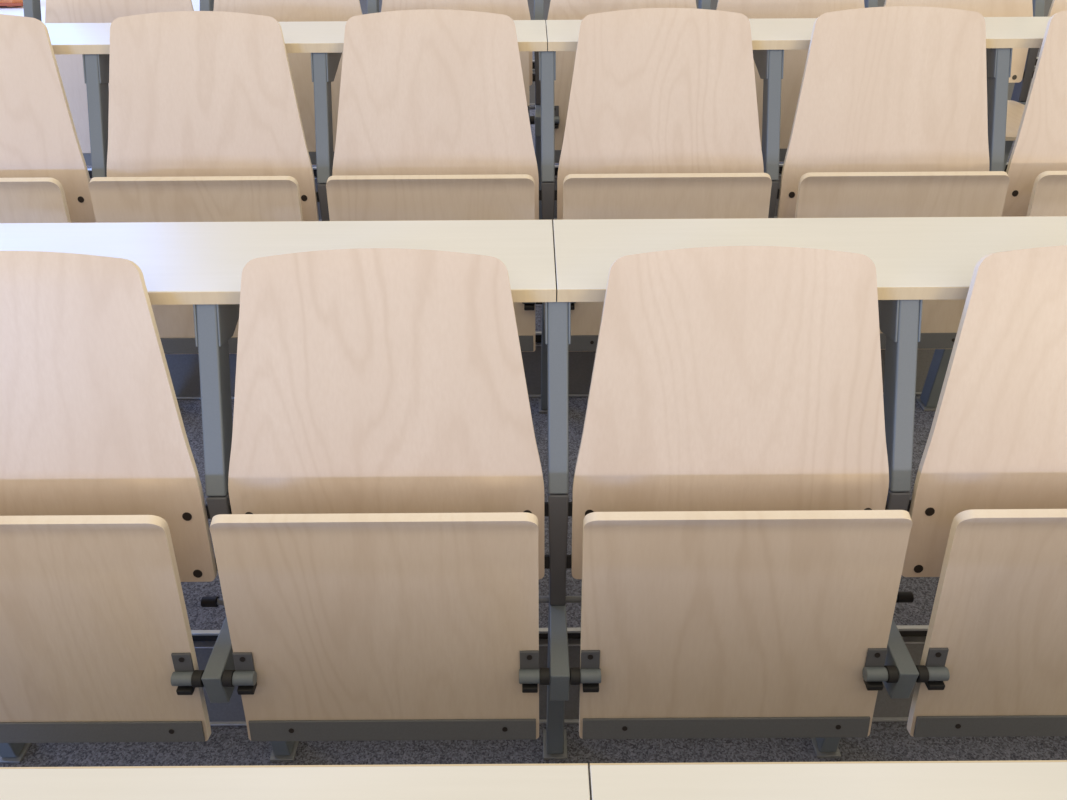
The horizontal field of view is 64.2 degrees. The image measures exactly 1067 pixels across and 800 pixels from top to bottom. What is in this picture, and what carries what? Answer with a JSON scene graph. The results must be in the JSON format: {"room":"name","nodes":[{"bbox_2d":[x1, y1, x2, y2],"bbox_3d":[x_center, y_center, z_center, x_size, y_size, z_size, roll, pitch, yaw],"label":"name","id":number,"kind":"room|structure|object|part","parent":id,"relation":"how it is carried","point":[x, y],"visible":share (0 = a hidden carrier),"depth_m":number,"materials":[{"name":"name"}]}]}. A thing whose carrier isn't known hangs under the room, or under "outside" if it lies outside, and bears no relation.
{"room":"lecture hall","nodes":[
{"label":"lecture hall","id":0,"kind":"room"},
{"bbox_2d":[0,0,199,22],"bbox_3d":[-3.161,-0.037,2.408,2.879,0.928,10.325,0,34,0],"label":"floor","id":1,"kind":"structure","parent":0,"point":[17,10],"depth_m":4.90,"materials":[{"name":"white carpet"}]},
{"bbox_2d":[0,0,22,6],"bbox_3d":[-3.147,-2.486,4.894,0.370,0.399,0.184,0,34,0],"label":"shoulder bag","id":2,"kind":"object","parent":1,"relation":"on","point":[9,3],"visible":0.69,"depth_m":4.92,"materials":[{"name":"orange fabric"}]},
{"bbox_2d":[0,48,1066,799],"bbox_3d":[0.740,-0.050,2.095,4.920,1.254,9.790,0,34,0],"label":"floor","id":3,"kind":"structure","parent":0,"point":[886,741],"depth_m":1.64,"materials":[{"name":"carpet"}]},
{"bbox_2d":[0,743,30,762],"bbox_3d":[-1.001,0.256,1.466,0.138,0.893,0.516,0,34,0],"label":"support","id":4,"kind":"object","parent":3,"relation":"on","point":[9,752],"visible":0.49,"depth_m":1.62,"materials":[{"name":"grey metal"}]},
{"bbox_3d":[-1.000,0.508,1.526,0.033,0.394,0.054,0,34,0],"label":"leg","id":5,"kind":"part","parent":4,"relation":"part of","materials":[{"name":"grey metal"}]},
{"bbox_2d":[0,251,216,742],"bbox_3d":[-0.742,0.164,1.270,0.489,0.706,0.308,0,34,0],"label":"seat","id":6,"kind":"object","parent":4,"relation":"attached to","point":[104,519],"visible":1,"depth_m":1.25,"materials":[{"name":"brown wood"}]},
{"bbox_3d":[-0.741,0.349,1.260,0.457,0.408,0.081,0,34,0],"label":"seat","id":7,"kind":"part","parent":6,"relation":"part of","materials":[{"name":"brown wood"}]},
{"bbox_3d":[-0.743,0.038,1.274,0.477,0.501,0.160,0,34,0],"label":"backrest","id":8,"kind":"part","parent":6,"relation":"part of","materials":[{"name":"brown wood"}]},
{"bbox_2d":[0,220,555,304],"bbox_3d":[-0.747,-0.223,1.359,1.559,0.021,0.273,0,34,0],"label":"desk","id":9,"kind":"object","parent":4,"relation":"on","point":[180,263],"visible":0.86,"depth_m":1.39,"materials":[{"name":"laminate"}]},
{"bbox_2d":[23,0,41,20],"bbox_3d":[-1.572,-1.027,2.832,0.138,0.893,0.516,0,34,0],"label":"support","id":10,"kind":"object","parent":3,"relation":"on","point":[32,8],"visible":0.02,"depth_m":2.65,"materials":[{"name":"grey metal"}]},
{"bbox_2d":[45,0,193,165],"bbox_3d":[-1.282,-1.119,2.636,0.489,0.706,0.308,0,34,0],"label":"seat","id":11,"kind":"object","parent":10,"relation":"attached to","point":[70,66],"visible":0.05,"depth_m":2.63,"materials":[{"name":"brown wood"}]},
{"bbox_3d":[-1.281,-0.934,2.627,0.457,0.408,0.081,0,34,0],"label":"seat","id":12,"kind":"part","parent":11,"relation":"part of","materials":[{"name":"brown wood"}]},
{"bbox_3d":[-1.283,-1.245,2.641,0.477,0.501,0.160,0,34,0],"label":"backrest","id":13,"kind":"part","parent":11,"relation":"part of","materials":[{"name":"brown wood"}]},
{"bbox_2d":[82,54,177,401],"bbox_3d":[-1.006,-0.393,2.145,0.138,0.893,0.516,0,34,0],"label":"support","id":14,"kind":"object","parent":3,"relation":"on","point":[95,66],"visible":0.17,"depth_m":1.96,"materials":[{"name":"grey metal"}]},
{"bbox_3d":[-1.007,-0.652,1.976,0.031,0.271,0.181,0,34,0],"label":"post","id":15,"kind":"part","parent":14,"relation":"part of","materials":[{"name":"grey metal"}]},
{"bbox_2d":[88,11,318,353],"bbox_3d":[-0.746,-0.484,1.950,0.489,0.706,0.308,0,34,0],"label":"seat","id":16,"kind":"object","parent":14,"relation":"attached to","point":[205,123],"visible":0.66,"depth_m":1.91,"materials":[{"name":"brown wood"}]},
{"bbox_3d":[-0.745,-0.299,1.940,0.457,0.408,0.081,0,34,0],"label":"seat","id":17,"kind":"part","parent":16,"relation":"part of","materials":[{"name":"brown wood"}]},
{"bbox_3d":[-0.747,-0.610,1.954,0.477,0.501,0.160,0,34,0],"label":"backrest","id":18,"kind":"part","parent":16,"relation":"part of","materials":[{"name":"brown wood"}]},
{"bbox_2d":[200,0,213,10],"bbox_3d":[-1.022,-1.031,2.832,0.138,0.893,0.516,0,34,0],"label":"support","id":19,"kind":"object","parent":3,"relation":"on","point":[205,5],"visible":0.02,"depth_m":2.65,"materials":[{"name":"grey metal"}]},
{"bbox_2d":[213,0,362,164],"bbox_3d":[-0.762,-1.122,2.636,0.489,0.706,0.308,0,34,0],"label":"seat","id":20,"kind":"object","parent":19,"relation":"attached to","point":[280,10],"visible":0.06,"depth_m":2.63,"materials":[{"name":"brown wood"}]},
{"bbox_3d":[-0.763,-1.249,2.641,0.477,0.501,0.160,0,34,0],"label":"backrest","id":21,"kind":"part","parent":20,"relation":"part of","materials":[{"name":"brown wood"}]},
{"bbox_3d":[-0.761,-0.937,2.627,0.457,0.408,0.081,0,34,0],"label":"seat","id":22,"kind":"part","parent":20,"relation":"part of","materials":[{"name":"brown wood"}]},
{"bbox_2d":[193,304,298,760],"bbox_3d":[-0.481,0.252,1.466,0.138,0.893,0.516,0,34,0],"label":"support","id":23,"kind":"object","parent":3,"relation":"on","point":[214,324],"visible":0.44,"depth_m":1.28,"materials":[{"name":"grey metal"}]},
{"bbox_3d":[-0.483,-0.007,1.296,0.031,0.271,0.181,0,34,0],"label":"post","id":24,"kind":"part","parent":23,"relation":"part of","materials":[{"name":"grey metal"}]},
{"bbox_3d":[-0.480,0.401,1.354,0.029,0.079,0.165,0,34,0],"label":"arm","id":25,"kind":"part","parent":23,"relation":"part of"},
{"bbox_3d":[-0.481,0.240,1.359,0.031,0.229,0.076,0,34,0],"label":"post","id":26,"kind":"part","parent":23,"relation":"part of","materials":[{"name":"grey metal"}]},
{"bbox_3d":[-0.481,0.335,1.411,0.096,0.011,0.011,0,34,0],"label":"stop rod","id":27,"kind":"part","parent":23,"relation":"part of","materials":[{"name":"grey metal"}]},
{"bbox_3d":[-0.480,0.505,1.526,0.033,0.394,0.054,0,34,0],"label":"leg","id":28,"kind":"part","parent":23,"relation":"part of","materials":[{"name":"grey metal"}]},
{"bbox_3d":[-0.479,0.668,1.641,0.046,0.006,0.062,0,34,0],"label":"foot plate","id":29,"kind":"part","parent":23,"relation":"part of","materials":[{"name":"grey metal"}]},
{"bbox_2d":[210,248,549,740],"bbox_3d":[-0.222,0.161,1.270,0.489,0.706,0.308,0,34,0],"label":"seat","id":30,"kind":"object","parent":23,"relation":"attached to","point":[379,553],"visible":1,"depth_m":1.24,"materials":[{"name":"brown wood"}]},
{"bbox_3d":[-0.221,0.346,1.260,0.457,0.408,0.081,0,34,0],"label":"seat","id":31,"kind":"part","parent":30,"relation":"part of","materials":[{"name":"brown wood"}]},
{"bbox_3d":[-0.223,0.034,1.274,0.477,0.501,0.160,0,34,0],"label":"backrest","id":32,"kind":"part","parent":30,"relation":"part of","materials":[{"name":"brown wood"}]},
{"bbox_2d":[311,53,341,220],"bbox_3d":[-0.486,-0.396,2.145,0.138,0.893,0.516,0,34,0],"label":"support","id":33,"kind":"object","parent":3,"relation":"on","point":[324,66],"visible":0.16,"depth_m":1.96,"materials":[{"name":"grey metal"}]},
{"bbox_2d":[44,20,546,53],"bbox_3d":[-0.749,-0.871,2.039,1.559,0.021,0.273,0,34,0],"label":"desk","id":34,"kind":"object","parent":33,"relation":"on","point":[313,36],"visible":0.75,"depth_m":1.98,"materials":[{"name":"laminate"}]},
{"bbox_3d":[-0.487,-0.655,1.976,0.031,0.271,0.181,0,34,0],"label":"post","id":35,"kind":"part","parent":33,"relation":"part of","materials":[{"name":"grey metal"}]},
{"bbox_3d":[-0.486,-0.408,2.039,0.031,0.229,0.076,0,34,0],"label":"post","id":36,"kind":"part","parent":33,"relation":"part of","materials":[{"name":"grey metal"}]},
{"bbox_2d":[326,9,541,351],"bbox_3d":[-0.226,-0.488,1.950,0.489,0.706,0.308,0,34,0],"label":"seat","id":37,"kind":"object","parent":33,"relation":"attached to","point":[433,123],"visible":0.64,"depth_m":1.91,"materials":[{"name":"brown wood"}]},
{"bbox_3d":[-0.225,-0.302,1.940,0.457,0.408,0.081,0,34,0],"label":"seat","id":38,"kind":"part","parent":37,"relation":"part of","materials":[{"name":"brown wood"}]},
{"bbox_3d":[-0.227,-0.614,1.954,0.477,0.501,0.160,0,34,0],"label":"backrest","id":39,"kind":"part","parent":37,"relation":"part of","materials":[{"name":"brown wood"}]},
{"bbox_2d":[367,0,378,13],"bbox_3d":[-0.502,-1.034,2.832,0.138,0.893,0.516,0,34,0],"label":"support","id":40,"kind":"object","parent":3,"relation":"on","point":[372,5],"visible":0.02,"depth_m":2.65,"materials":[{"name":"grey metal"}]},
{"bbox_2d":[381,0,534,123],"bbox_3d":[-0.242,-1.126,2.636,0.489,0.706,0.308,0,34,0],"label":"seat","id":41,"kind":"object","parent":40,"relation":"attached to","point":[515,9],"visible":0.06,"depth_m":2.63,"materials":[{"name":"brown wood"}]},
{"bbox_3d":[-0.243,-1.252,2.641,0.477,0.501,0.160,0,34,0],"label":"backrest","id":42,"kind":"part","parent":41,"relation":"part of","materials":[{"name":"brown wood"}]},
{"bbox_3d":[-0.241,-0.941,2.627,0.457,0.408,0.081,0,34,0],"label":"seat","id":43,"kind":"part","parent":41,"relation":"part of","materials":[{"name":"brown wood"}]},
{"bbox_2d":[529,0,543,219],"bbox_3d":[0.018,-1.038,2.832,0.138,0.893,0.516,0,34,0],"label":"support","id":44,"kind":"object","parent":3,"relation":"on","point":[538,4],"visible":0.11,"depth_m":2.71,"materials":[{"name":"grey metal"}]},
{"bbox_3d":[0.018,-1.049,2.725,0.031,0.229,0.076,0,34,0],"label":"post","id":45,"kind":"part","parent":44,"relation":"part of","materials":[{"name":"grey metal"}]},
{"bbox_3d":[0.019,-0.889,2.720,0.029,0.079,0.165,0,34,0],"label":"arm","id":46,"kind":"part","parent":44,"relation":"part of"},
{"bbox_3d":[0.020,-0.785,2.892,0.033,0.394,0.054,0,34,0],"label":"leg","id":47,"kind":"part","parent":44,"relation":"part of","materials":[{"name":"grey metal"}]},
{"bbox_3d":[0.016,-1.297,2.663,0.031,0.271,0.181,0,34,0],"label":"post","id":48,"kind":"part","parent":44,"relation":"part of","materials":[{"name":"grey metal"}]},
{"bbox_2d":[539,47,556,412],"bbox_3d":[0.034,-0.399,2.145,0.138,0.893,0.516,0,34,0],"label":"support","id":49,"kind":"object","parent":3,"relation":"on","point":[547,59],"visible":0.42,"depth_m":1.96,"materials":[{"name":"grey metal"}]},
{"bbox_3d":[0.037,0.016,2.321,0.046,0.006,0.062,0,34,0],"label":"foot plate","id":50,"kind":"part","parent":49,"relation":"part of","materials":[{"name":"grey metal"}]},
{"bbox_3d":[0.036,-0.147,2.205,0.033,0.394,0.054,0,34,0],"label":"leg","id":51,"kind":"part","parent":49,"relation":"part of","materials":[{"name":"grey metal"}]},
{"bbox_3d":[0.033,-0.659,1.976,0.031,0.271,0.181,0,34,0],"label":"post","id":52,"kind":"part","parent":49,"relation":"part of","materials":[{"name":"grey metal"}]},
{"bbox_3d":[0.034,-0.411,2.039,0.031,0.229,0.076,0,34,0],"label":"post","id":53,"kind":"part","parent":49,"relation":"part of","materials":[{"name":"grey metal"}]},
{"bbox_2d":[557,8,771,351],"bbox_3d":[0.294,-0.491,1.950,0.489,0.706,0.308,0,34,0],"label":"seat","id":54,"kind":"object","parent":49,"relation":"attached to","point":[662,121],"visible":0.64,"depth_m":1.91,"materials":[{"name":"brown wood"}]},
{"bbox_3d":[0.293,-0.617,1.954,0.477,0.501,0.160,0,34,0],"label":"backrest","id":55,"kind":"part","parent":54,"relation":"part of","materials":[{"name":"brown wood"}]},
{"bbox_3d":[0.295,-0.306,1.940,0.457,0.408,0.081,0,34,0],"label":"seat","id":56,"kind":"part","parent":54,"relation":"part of","materials":[{"name":"brown wood"}]},
{"bbox_2d":[539,243,580,759],"bbox_3d":[0.039,0.249,1.466,0.138,0.893,0.516,0,34,0],"label":"support","id":57,"kind":"object","parent":3,"relation":"on","point":[557,315],"visible":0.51,"depth_m":1.29,"materials":[{"name":"grey metal"}]},
{"bbox_3d":[0.041,0.665,1.641,0.046,0.006,0.062,0,34,0],"label":"foot plate","id":58,"kind":"part","parent":57,"relation":"part of","materials":[{"name":"grey metal"}]},
{"bbox_3d":[0.040,0.501,1.526,0.033,0.394,0.054,0,34,0],"label":"leg","id":59,"kind":"part","parent":57,"relation":"part of","materials":[{"name":"grey metal"}]},
{"bbox_3d":[0.037,-0.011,1.296,0.031,0.271,0.181,0,34,0],"label":"post","id":60,"kind":"part","parent":57,"relation":"part of","materials":[{"name":"grey metal"}]},
{"bbox_3d":[0.039,0.237,1.359,0.031,0.229,0.076,0,34,0],"label":"post","id":61,"kind":"part","parent":57,"relation":"part of","materials":[{"name":"grey metal"}]},
{"bbox_3d":[0.040,0.398,1.354,0.029,0.079,0.165,0,34,0],"label":"arm","id":62,"kind":"part","parent":57,"relation":"part of"},
{"bbox_3d":[0.039,0.331,1.411,0.096,0.011,0.011,0,34,0],"label":"stop rod","id":63,"kind":"part","parent":57,"relation":"part of","materials":[{"name":"grey metal"}]},
{"bbox_2d":[570,246,911,738],"bbox_3d":[0.298,0.157,1.270,0.489,0.706,0.308,0,34,0],"label":"seat","id":64,"kind":"object","parent":57,"relation":"attached to","point":[738,556],"visible":1,"depth_m":1.25,"materials":[{"name":"brown wood"}]},
{"bbox_3d":[0.297,0.031,1.274,0.477,0.501,0.160,0,34,0],"label":"backrest","id":65,"kind":"part","parent":64,"relation":"part of","materials":[{"name":"brown wood"}]},
{"bbox_3d":[0.299,0.342,1.260,0.457,0.408,0.081,0,34,0],"label":"seat","id":66,"kind":"part","parent":64,"relation":"part of","materials":[{"name":"brown wood"}]},
{"bbox_2d":[698,0,710,9],"bbox_3d":[0.538,-1.041,2.832,0.138,0.893,0.516,0,34,0],"label":"support","id":67,"kind":"object","parent":3,"relation":"on","point":[702,4],"visible":0.02,"depth_m":2.65,"materials":[{"name":"grey metal"}]},
{"bbox_2d":[716,0,864,161],"bbox_3d":[0.797,-1.133,2.636,0.489,0.706,0.308,0,34,0],"label":"seat","id":68,"kind":"object","parent":67,"relation":"attached to","point":[794,60],"visible":0.11,"depth_m":2.63,"materials":[{"name":"brown wood"}]},
{"bbox_3d":[0.799,-0.948,2.627,0.457,0.408,0.081,0,34,0],"label":"seat","id":69,"kind":"part","parent":68,"relation":"part of","materials":[{"name":"brown wood"}]},
{"bbox_3d":[0.797,-1.259,2.641,0.477,0.501,0.160,0,34,0],"label":"backrest","id":70,"kind":"part","parent":68,"relation":"part of","materials":[{"name":"brown wood"}]},
{"bbox_2d":[753,50,783,217],"bbox_3d":[0.554,-0.403,2.145,0.138,0.893,0.516,0,34,0],"label":"support","id":71,"kind":"object","parent":3,"relation":"on","point":[769,63],"visible":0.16,"depth_m":1.96,"materials":[{"name":"grey metal"}]},
{"bbox_3d":[0.553,-0.662,1.976,0.031,0.271,0.181,0,34,0],"label":"post","id":72,"kind":"part","parent":71,"relation":"part of","materials":[{"name":"grey metal"}]},
{"bbox_3d":[0.554,-0.415,2.039,0.031,0.229,0.076,0,34,0],"label":"post","id":73,"kind":"part","parent":71,"relation":"part of","materials":[{"name":"grey metal"}]},
{"bbox_2d":[546,17,1050,50],"bbox_3d":[0.812,-0.881,2.039,1.559,0.021,0.273,0,34,0],"label":"desk","id":74,"kind":"object","parent":71,"relation":"on","point":[1001,32],"visible":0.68,"depth_m":1.98,"materials":[{"name":"laminate"}]},
{"bbox_2d":[777,6,1009,348],"bbox_3d":[0.814,-0.494,1.950,0.489,0.706,0.308,0,34,0],"label":"seat","id":75,"kind":"object","parent":71,"relation":"attached to","point":[891,119],"visible":0.64,"depth_m":1.91,"materials":[{"name":"brown wood"}]},
{"bbox_3d":[0.813,-0.621,1.954,0.477,0.501,0.160,0,34,0],"label":"backrest","id":76,"kind":"part","parent":75,"relation":"part of","materials":[{"name":"brown wood"}]},
{"bbox_3d":[0.815,-0.309,1.940,0.457,0.408,0.081,0,34,0],"label":"seat","id":77,"kind":"part","parent":75,"relation":"part of","materials":[{"name":"brown wood"}]},
{"bbox_2d":[811,300,922,757],"bbox_3d":[0.559,0.245,1.466,0.138,0.893,0.516,0,34,0],"label":"support","id":78,"kind":"object","parent":3,"relation":"on","point":[899,320],"visible":0.41,"depth_m":1.28,"materials":[{"name":"grey metal"}]},
{"bbox_3d":[0.561,0.661,1.641,0.046,0.006,0.062,0,34,0],"label":"foot plate","id":79,"kind":"part","parent":78,"relation":"part of","materials":[{"name":"grey metal"}]},
{"bbox_3d":[0.560,0.498,1.526,0.033,0.394,0.054,0,34,0],"label":"leg","id":80,"kind":"part","parent":78,"relation":"part of","materials":[{"name":"grey metal"}]},
{"bbox_3d":[0.559,0.234,1.359,0.031,0.229,0.076,0,34,0],"label":"post","id":81,"kind":"part","parent":78,"relation":"part of","materials":[{"name":"grey metal"}]},
{"bbox_3d":[0.560,0.394,1.354,0.029,0.079,0.165,0,34,0],"label":"arm","id":82,"kind":"part","parent":78,"relation":"part of"},
{"bbox_3d":[0.557,-0.014,1.296,0.031,0.271,0.181,0,34,0],"label":"post","id":83,"kind":"part","parent":78,"relation":"part of","materials":[{"name":"grey metal"}]},
{"bbox_2d":[902,245,1066,736],"bbox_3d":[0.818,0.154,1.270,0.489,0.706,0.308,0,34,0],"label":"seat","id":84,"kind":"object","parent":78,"relation":"attached to","point":[988,509],"visible":0.98,"depth_m":1.25,"materials":[{"name":"brown wood"}]},
{"bbox_3d":[0.817,0.028,1.274,0.477,0.501,0.160,0,34,0],"label":"backrest","id":85,"kind":"part","parent":84,"relation":"part of","materials":[{"name":"brown wood"}]},
{"bbox_3d":[0.819,0.339,1.260,0.457,0.408,0.081,0,34,0],"label":"seat","id":86,"kind":"part","parent":84,"relation":"part of","materials":[{"name":"brown wood"}]},
{"bbox_2d":[864,0,877,7],"bbox_3d":[1.058,-1.044,2.832,0.138,0.893,0.516,0,34,0],"label":"support","id":87,"kind":"object","parent":3,"relation":"on","point":[868,3],"visible":0.02,"depth_m":2.65,"materials":[{"name":"grey metal"}]},
{"bbox_2d":[884,0,1032,140],"bbox_3d":[1.318,-1.115,2.494,0.489,0.584,0.568,0,34,0],"label":"seat","id":88,"kind":"object","parent":87,"relation":"attached to","point":[987,8],"visible":0.12,"depth_m":2.63,"materials":[{"name":"brown wood"}]},
{"bbox_3d":[1.317,-1.262,2.641,0.477,0.501,0.160,0,34,0],"label":"backrest","id":89,"kind":"part","parent":88,"relation":"part of","materials":[{"name":"brown wood"}]},
{"bbox_3d":[1.319,-0.854,2.575,0.457,0.028,0.413,0,34,0],"label":"seat","id":90,"kind":"part","parent":88,"relation":"part of","materials":[{"name":"brown wood"}]},
{"bbox_2d":[915,48,1012,410],"bbox_3d":[1.074,-0.406,2.145,0.138,0.893,0.516,0,34,0],"label":"support","id":91,"kind":"object","parent":3,"relation":"on","point":[998,60],"visible":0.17,"depth_m":1.96,"materials":[{"name":"grey metal"}]},
{"bbox_3d":[1.077,0.009,2.321,0.046,0.006,0.062,0,34,0],"label":"foot plate","id":92,"kind":"part","parent":91,"relation":"part of","materials":[{"name":"grey metal"}]},
{"bbox_3d":[1.076,-0.154,2.205,0.033,0.394,0.054,0,34,0],"label":"leg","id":93,"kind":"part","parent":91,"relation":"part of","materials":[{"name":"grey metal"}]},
{"bbox_3d":[1.073,-0.666,1.976,0.031,0.271,0.181,0,34,0],"label":"post","id":94,"kind":"part","parent":91,"relation":"part of","materials":[{"name":"grey metal"}]},
{"bbox_2d":[1001,10,1066,216],"bbox_3d":[1.334,-0.498,1.950,0.489,0.706,0.308,0,34,0],"label":"seat","id":95,"kind":"object","parent":91,"relation":"attached to","point":[1036,170],"visible":0.5,"depth_m":1.93,"materials":[{"name":"brown wood"}]},
{"bbox_3d":[1.335,-0.313,1.940,0.457,0.408,0.081,0,34,0],"label":"seat","id":96,"kind":"part","parent":95,"relation":"part of","materials":[{"name":"brown wood"}]},
{"bbox_2d":[1004,0,1044,169],"bbox_3d":[1.578,-1.048,2.832,0.138,0.893,0.516,0,34,0],"label":"support","id":97,"kind":"object","parent":3,"relation":"on","point":[1020,91],"visible":0.09,"depth_m":2.71,"materials":[{"name":"grey metal"}]},
{"bbox_3d":[1.580,-0.795,2.892,0.033,0.394,0.054,0,34,0],"label":"leg","id":98,"kind":"part","parent":97,"relation":"part of","materials":[{"name":"grey metal"}]},
{"bbox_3d":[1.578,-1.060,2.725,0.031,0.229,0.076,0,34,0],"label":"post","id":99,"kind":"part","parent":97,"relation":"part of","materials":[{"name":"grey metal"}]},
{"bbox_3d":[1.576,-1.307,2.663,0.031,0.271,0.181,0,34,0],"label":"post","id":100,"kind":"part","parent":97,"relation":"part of","materials":[{"name":"grey metal"}]},
{"bbox_2d":[1038,0,1066,56],"bbox_3d":[1.837,-1.140,2.636,0.489,0.706,0.308,0,34,0],"label":"seat","id":101,"kind":"object","parent":97,"relation":"attached to","point":[1057,6],"visible":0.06,"depth_m":2.63,"materials":[{"name":"brown wood"}]},
{"bbox_3d":[1.079,0.242,1.466,0.138,0.893,0.516,0,34,0],"label":"support","id":102,"kind":"object","parent":3,"relation":"on","visible":0},
{"bbox_2d":[553,216,1066,301],"bbox_3d":[0.814,-0.233,1.359,1.559,0.021,0.273,0,34,0],"label":"desk","id":103,"kind":"object","parent":102,"relation":"on","point":[914,258],"visible":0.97,"depth_m":1.38,"materials":[{"name":"laminate"}]},
{"bbox_3d":[-0.997,0.904,0.786,0.138,0.893,0.516,0,34,0],"label":"support","id":104,"kind":"object","parent":3,"relation":"on","visible":0},
{"bbox_2d":[0,763,589,799],"bbox_3d":[-0.729,0.425,0.679,1.559,0.021,0.273,0,34,0],"label":"desk","id":105,"kind":"object","parent":104,"relation":"on","point":[565,781],"visible":1,"depth_m":0.77,"materials":[{"name":"laminate"}]},
{"bbox_3d":[1.083,0.890,0.786,0.138,0.893,0.516,0,34,0],"label":"support","id":106,"kind":"object","parent":3,"relation":"on","visible":0},
{"bbox_2d":[589,760,1066,799],"bbox_3d":[0.832,0.415,0.679,1.559,0.021,0.273,0,34,0],"label":"desk","id":107,"kind":"object","parent":106,"relation":"on","point":[1020,779],"visible":1,"depth_m":0.77,"materials":[{"name":"laminate"}]},
{"bbox_3d":[-1.526,-0.389,2.145,0.138,0.893,0.516,0,34,0],"label":"support","id":108,"kind":"object","parent":3,"relation":"on","visible":0},
{"bbox_2d":[0,14,95,222],"bbox_3d":[-1.266,-0.481,1.950,0.489,0.706,0.308,0,34,0],"label":"seat","id":109,"kind":"object","parent":108,"relation":"attached to","point":[45,178],"visible":0.56,"depth_m":1.92,"materials":[{"name":"brown wood"}]},
{"bbox_3d":[-1.265,-0.296,1.940,0.457,0.408,0.081,0,34,0],"label":"seat","id":110,"kind":"part","parent":109,"relation":"part of","materials":[{"name":"brown wood"}]},
{"bbox_2d":[315,176,780,218],"bbox_3d":[0.735,-0.733,3.061,4.920,0.123,0.106,0,34,0],"label":"wall","id":111,"kind":"structure","parent":0,"point":[779,180],"depth_m":3.05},
{"bbox_2d":[88,163,1007,220],"bbox_3d":[0.735,-0.749,3.048,4.920,0.166,0.110,0,34,0],"label":"trim","id":112,"kind":"structure","parent":111,"relation":"attached to","point":[556,166],"depth_m":3.04,"materials":[{"name":"metal"}]},
{"bbox_2d":[88,165,1007,177],"bbox_3d":[0.735,-0.832,3.063,4.920,0.028,0.020,0,34,0],"label":"trim","id":113,"kind":"structure","parent":111,"relation":"attached to","point":[780,167],"depth_m":3.05,"materials":[{"name":"grey metal"}]},
{"bbox_2d":[165,346,934,396],"bbox_3d":[0.739,-0.090,2.378,4.920,0.111,0.106,0,34,0],"label":"wall","id":114,"kind":"structure","parent":0,"point":[183,368],"depth_m":2.37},
{"bbox_2d":[535,335,541,341],"bbox_3d":[0.739,-0.184,2.383,4.920,0.028,0.020,0,34,0],"label":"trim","id":115,"kind":"structure","parent":114,"relation":"attached to","point":[538,338],"depth_m":2.38,"materials":[{"name":"black plastic"}]},
{"bbox_2d":[176,332,921,399],"bbox_3d":[0.739,-0.106,2.365,4.920,0.154,0.110,0,34,0],"label":"trim","id":116,"kind":"structure","parent":114,"relation":"attached to","point":[536,333],"depth_m":2.36,"materials":[{"name":"metal"}]},
{"bbox_2d":[195,644,924,721],"bbox_3d":[0.744,0.553,1.695,4.920,0.123,0.106,0,34,0],"label":"wall","id":117,"kind":"structure","parent":0,"point":[885,706],"depth_m":1.69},
{"bbox_2d":[192,631,926,640],"bbox_3d":[0.743,0.454,1.696,4.920,0.028,0.020,0,34,0],"label":"trim","id":118,"kind":"structure","parent":117,"relation":"attached to","point":[903,633],"depth_m":1.69,"materials":[{"name":"grey metal"}]},
{"bbox_2d":[191,625,928,725],"bbox_3d":[0.744,0.537,1.682,4.920,0.166,0.110,0,34,0],"label":"trim","id":119,"kind":"structure","parent":117,"relation":"attached to","point":[907,639],"depth_m":1.68,"materials":[{"name":"metal"}]},
{"bbox_2d":[547,0,696,162],"bbox_3d":[0.278,-1.129,2.636,0.489,0.706,0.308,0,34,0],"label":"seat","id":120,"kind":"object","parent":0,"point":[558,9],"visible":0.09,"depth_m":2.63,"materials":[{"name":"brown wood"}]},
{"bbox_3d":[0.279,-0.944,2.627,0.457,0.408,0.081,0,34,0],"label":"seat","id":121,"kind":"part","parent":120,"relation":"part of","materials":[{"name":"brown wood"}]},
{"bbox_3d":[0.277,-1.256,2.641,0.477,0.501,0.160,0,34,0],"label":"backrest","id":122,"kind":"part","parent":120,"relation":"part of","materials":[{"name":"brown wood"}]},
{"bbox_2d":[359,0,1052,22],"bbox_3d":[0.727,-2.030,4.421,4.920,0.123,0.106,0,34,0],"label":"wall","id":123,"kind":"structure","parent":0,"point":[363,3],"depth_m":4.41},
{"bbox_2d":[529,67,1035,103],"bbox_3d":[0.731,-1.382,3.741,4.920,0.123,0.106,0,34,0],"label":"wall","id":124,"kind":"structure","parent":0,"point":[1011,85],"depth_m":3.73,"materials":[{"name":"white paint"}]},
{"bbox_2d":[532,59,1037,68],"bbox_3d":[0.730,-1.480,3.742,4.920,0.028,0.020,0,34,0],"label":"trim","id":125,"kind":"structure","parent":124,"relation":"attached to","point":[533,63],"depth_m":3.73,"materials":[{"name":"grey metal"}]}
]}

